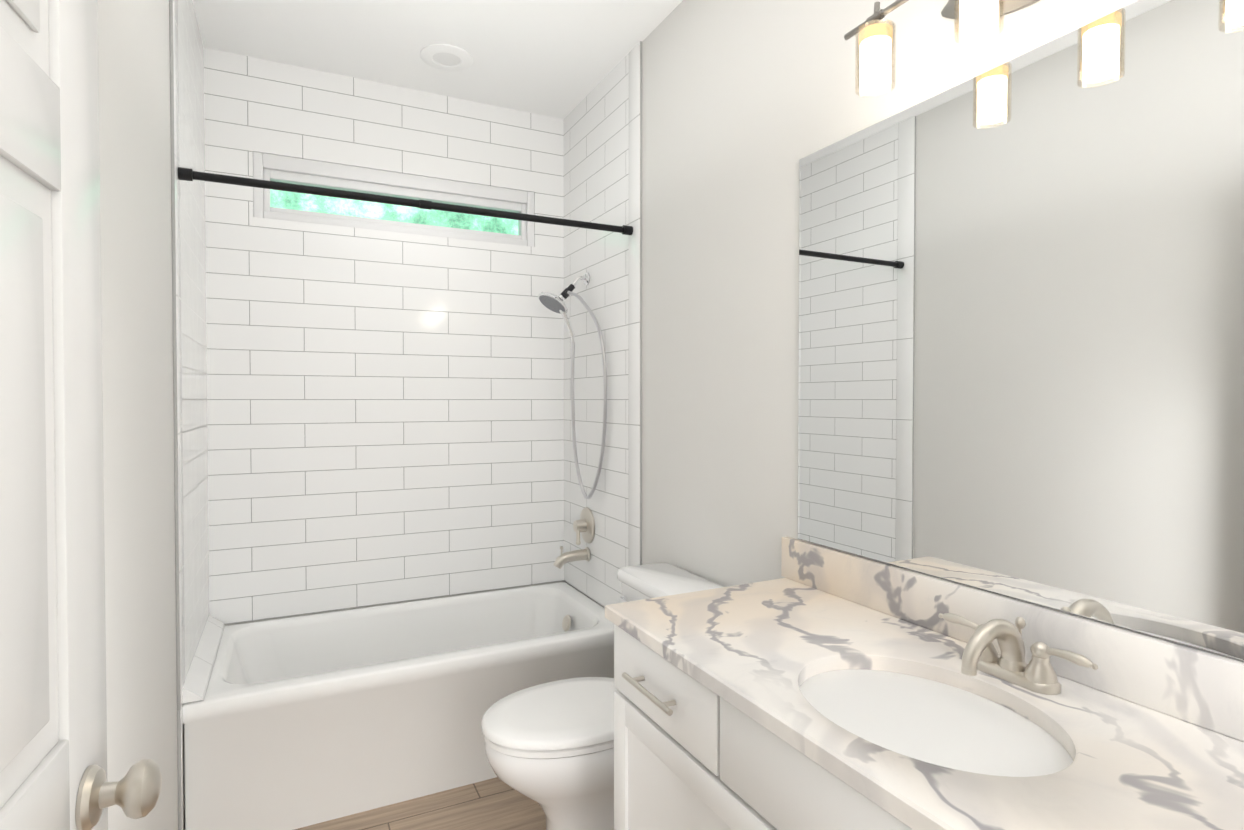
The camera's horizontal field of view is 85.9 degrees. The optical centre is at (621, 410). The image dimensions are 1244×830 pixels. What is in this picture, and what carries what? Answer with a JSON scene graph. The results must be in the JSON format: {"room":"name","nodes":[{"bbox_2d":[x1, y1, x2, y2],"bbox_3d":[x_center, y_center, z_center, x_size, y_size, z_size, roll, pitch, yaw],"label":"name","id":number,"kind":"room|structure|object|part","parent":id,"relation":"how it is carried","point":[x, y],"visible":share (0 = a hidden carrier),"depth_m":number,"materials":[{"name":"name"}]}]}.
{"room":"bathroom","nodes":[
{"label":"bathroom","id":0,"kind":"room"},
{"bbox_2d":[97,0,184,829],"bbox_3d":[-0.910,-0.026,1.026,0.120,2.740,3.775,0,1,-26],"label":"wall","id":1,"kind":"structure","parent":0,"point":[136,298],"depth_m":1.47,"materials":[{"name":"white paint"}]},
{"bbox_2d":[0,0,161,829],"bbox_3d":[-0.447,0.327,0.425,0.160,2.030,0.816,0,1,-26],"label":"door","id":2,"kind":"structure","parent":1,"relation":"in","point":[53,740],"depth_m":0.67,"materials":[{"name":"white paint"}]},
{"bbox_3d":[-0.597,0.424,0.748,0.141,0.066,0.108,0,1,-27],"label":"knob","id":3,"kind":"part","parent":2,"relation":"part of","materials":[{"name":"silver metal"}]},
{"bbox_2d":[169,0,184,829],"bbox_3d":[-1.304,-0.041,1.961,0.010,2.740,0.100,0,1,-26],"label":"trim","id":4,"kind":"structure","parent":1,"relation":"attached to","point":[177,342],"depth_m":1.93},
{"bbox_2d":[178,0,208,678],"bbox_3d":[-1.484,-0.278,2.317,0.008,2.278,0.705,0,1,-26],"label":"wall tile","id":5,"kind":"structure","parent":1,"relation":"attached to","point":[193,323],"depth_m":2.27,"materials":[{"name":"white tile"}]},
{"bbox_2d":[178,167,632,234],"bbox_3d":[-0.637,-0.707,2.310,1.505,0.036,0.036,0,1,-26],"label":"rod","id":6,"kind":"object","parent":1,"relation":"attached to","point":[187,174],"visible":1,"depth_m":2.23,"materials":[{"name":"black metal"}]},
{"bbox_2d":[225,191,564,625],"bbox_3d":[-0.996,-0.059,3.041,1.524,2.740,0.132,0,1,-26],"label":"wall","id":7,"kind":"structure","parent":0,"point":[388,603],"depth_m":2.96,"materials":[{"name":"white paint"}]},
{"bbox_2d":[204,48,563,623],"bbox_3d":[-0.965,-0.289,2.974,1.524,2.278,0.008,0,1,-26],"label":"wall tile","id":8,"kind":"structure","parent":7,"relation":"attached to","point":[385,416],"depth_m":2.91,"materials":[{"name":"white tile"}]},
{"bbox_2d":[253,152,533,246],"bbox_3d":[-0.973,-0.921,2.999,1.194,0.265,0.071,0,1,-26],"label":"window","id":9,"kind":"structure","parent":7,"relation":"in","point":[285,169],"depth_m":2.94,"materials":[{"name":"white plastic"}]},
{"bbox_2d":[294,777,545,829],"bbox_3d":[-0.174,1.388,1.416,1.764,0.100,3.775,0,1,-26],"label":"floor","id":10,"kind":"structure","parent":0,"point":[496,803],"depth_m":2.20,"materials":[{"name":"brown wood"}]},
{"bbox_2d":[182,582,613,829],"bbox_3d":[-0.792,1.088,2.651,1.520,0.460,0.760,0,1,-26],"label":"bathtub","id":11,"kind":"object","parent":10,"relation":"on","point":[293,723],"visible":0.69,"depth_m":2.30,"materials":[{"name":"white ceramic"}]},
{"bbox_2d":[183,615,224,703],"bbox_3d":[-1.441,0.837,2.320,0.054,0.050,0.746,0,1,-26],"label":"tile ledge","id":12,"kind":"object","parent":11,"relation":"on","point":[197,679],"visible":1,"depth_m":2.21,"materials":[{"name":"white tile"}]},
{"bbox_2d":[481,563,722,829],"bbox_3d":[-0.062,0.939,2.043,0.734,0.778,0.476,0,1,-26],"label":"toilet","id":13,"kind":"object","parent":10,"relation":"on","point":[549,747],"visible":0.5,"depth_m":1.89,"materials":[{"name":"white ceramic"}]},
{"bbox_3d":[-0.153,0.907,1.997,0.531,0.056,0.392,0,1,-27],"label":"seat","id":14,"kind":"part","parent":13,"relation":"part of","materials":[{"name":"white plastic"}]},
{"bbox_3d":[0.018,0.635,2.222,0.022,0.024,0.087,0,1,-27],"label":"flush lever","id":15,"kind":"part","parent":13,"relation":"part of","materials":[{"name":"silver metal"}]},
{"bbox_3d":[0.175,0.760,2.158,0.196,0.344,0.450,0,1,-27],"label":"tank","id":16,"kind":"part","parent":13,"relation":"part of","materials":[{"name":"white ceramic"}]},
{"bbox_3d":[0.172,0.568,2.154,0.210,0.040,0.476,0,1,-27],"label":"tank lid","id":17,"kind":"part","parent":13,"relation":"part of","materials":[{"name":"white ceramic"}]},
{"bbox_2d":[605,613,928,829],"bbox_3d":[0.506,0.920,1.091,0.586,0.845,1.330,0,1,-26],"label":"bathroom vanity","id":18,"kind":"object","parent":10,"relation":"on","point":[688,755],"depth_m":1.22,"materials":[{"name":"white paint"}]},
{"bbox_2d":[605,577,1243,829],"bbox_3d":[0.513,0.482,1.099,0.560,0.030,1.360,0,1,-26],"label":"countertop","id":19,"kind":"structure","parent":18,"relation":"on","point":[1166,772],"depth_m":1.00,"materials":[{"name":"white stone"}]},
{"bbox_2d":[765,649,1120,800],"bbox_3d":[0.479,0.566,1.072,0.400,0.162,0.490,0,1,-26],"label":"sink","id":20,"kind":"object","parent":19,"relation":"in","point":[980,742],"depth_m":1.07,"materials":[{"name":"white ceramic"}]},
{"bbox_2d":[937,609,1100,696],"bbox_3d":[0.639,0.413,1.149,0.150,0.106,0.268,0,1,-26],"label":"faucet","id":21,"kind":"object","parent":19,"relation":"on","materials":[{"name":"silver metal"}]},
{"bbox_2d":[192,0,682,119],"bbox_3d":[-0.174,-1.452,1.369,1.764,0.100,3.775,0,1,-26],"label":"ceiling","id":22,"kind":"structure","parent":0,"point":[560,59],"depth_m":2.55,"materials":[{"name":"white paint"}]},
{"bbox_2d":[420,44,472,70],"bbox_3d":[-0.706,-1.418,2.692,0.206,0.010,0.206,0,1,-26],"label":"recessed light","id":23,"kind":"object","parent":22,"relation":"in","point":[428,52],"depth_m":2.68,"materials":[{"name":"white paint"}]},
{"bbox_3d":[-0.706,-1.416,2.692,0.108,0.003,0.108,0,1,-26],"label":"recessed ceiling light lens","id":24,"kind":"part","parent":23,"relation":"part of","materials":[{"name":"white plastic"}]},
{"bbox_2d":[565,0,1243,661],"bbox_3d":[0.561,-0.038,1.760,0.120,2.740,3.775,0,1,-26],"label":"wall","id":25,"kind":"structure","parent":0,"point":[749,106],"depth_m":2.03,"materials":[{"name":"white paint"}]},
{"bbox_2d":[563,53,628,606],"bbox_3d":[-0.127,-0.289,2.993,0.008,2.278,0.705,0,1,-26],"label":"wall tile","id":26,"kind":"structure","parent":25,"relation":"attached to","point":[596,148],"depth_m":2.93,"materials":[{"name":"white tile"}]},
{"bbox_2d":[553,546,590,568],"bbox_3d":[-0.231,0.658,3.019,0.166,0.102,0.064,0,1,-26],"label":"tub spout","id":27,"kind":"object","parent":26,"relation":"attached to","point":[561,560],"visible":1,"depth_m":3.00,"materials":[{"name":"silver metal"}]},
{"bbox_2d":[538,272,606,498],"bbox_3d":[-0.224,-0.118,2.919,0.231,1.018,0.312,0,1,-26],"label":"shower head","id":28,"kind":"object","parent":26,"relation":"attached to","point":[553,302],"visible":1,"depth_m":2.96},
{"bbox_2d":[573,507,594,544],"bbox_3d":[-0.189,0.523,3.038,0.072,0.164,0.164,0,1,-26],"label":"shower valve","id":29,"kind":"object","parent":26,"relation":"attached to","point":[584,525],"visible":1,"depth_m":3.01,"materials":[{"name":"silver metal"}]},
{"bbox_2d":[628,41,641,565],"bbox_3d":[0.052,-0.052,2.637,0.010,2.740,0.100,0,1,-26],"label":"trim","id":30,"kind":"structure","parent":25,"relation":"attached to","point":[635,347],"depth_m":2.62,"materials":[{"name":"white tile"}]},
{"bbox_2d":[844,0,1039,96],"bbox_3d":[0.665,-0.768,1.154,0.220,0.267,0.600,0,1,-26],"label":"sconce","id":31,"kind":"object","parent":25,"relation":"attached to","point":[975,18],"visible":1,"depth_m":1.29,"materials":[{"name":"white glass"}]},
{"bbox_3d":[0.501,-0.695,1.321,0.075,0.115,0.075,0,1,-27],"label":"glass","id":32,"kind":"part","parent":31,"relation":"part of","materials":[{"name":"white glass"}]},
{"bbox_3d":[0.600,-0.692,1.123,0.075,0.115,0.075,0,1,-27],"label":"glass","id":33,"kind":"part","parent":31,"relation":"part of","materials":[{"name":"white glass"}]},
{"bbox_2d":[781,537,1243,740],"bbox_3d":[0.752,0.410,1.223,0.021,0.108,1.372,0,1,-26],"label":"backsplash","id":34,"kind":"structure","parent":25,"relation":"attached to","point":[1200,687],"depth_m":1.14,"materials":[{"name":"white stone"}]},
{"bbox_2d":[798,0,1243,659],"bbox_3d":[0.762,-0.153,1.212,0.006,1.012,1.286,0,1,-26],"label":"mirror","id":35,"kind":"object","parent":25,"relation":"attached to","point":[1020,326],"visible":1,"depth_m":1.19,"materials":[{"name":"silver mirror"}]},
{"label":"outside","id":36,"kind":"structure","parent":0,"visible":0},
{"bbox_2d":[270,189,517,234],"bbox_3d":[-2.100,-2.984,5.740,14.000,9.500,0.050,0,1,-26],"label":"trees","id":37,"kind":"object","parent":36,"point":[300,200],"depth_m":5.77,"materials":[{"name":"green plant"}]}
]}

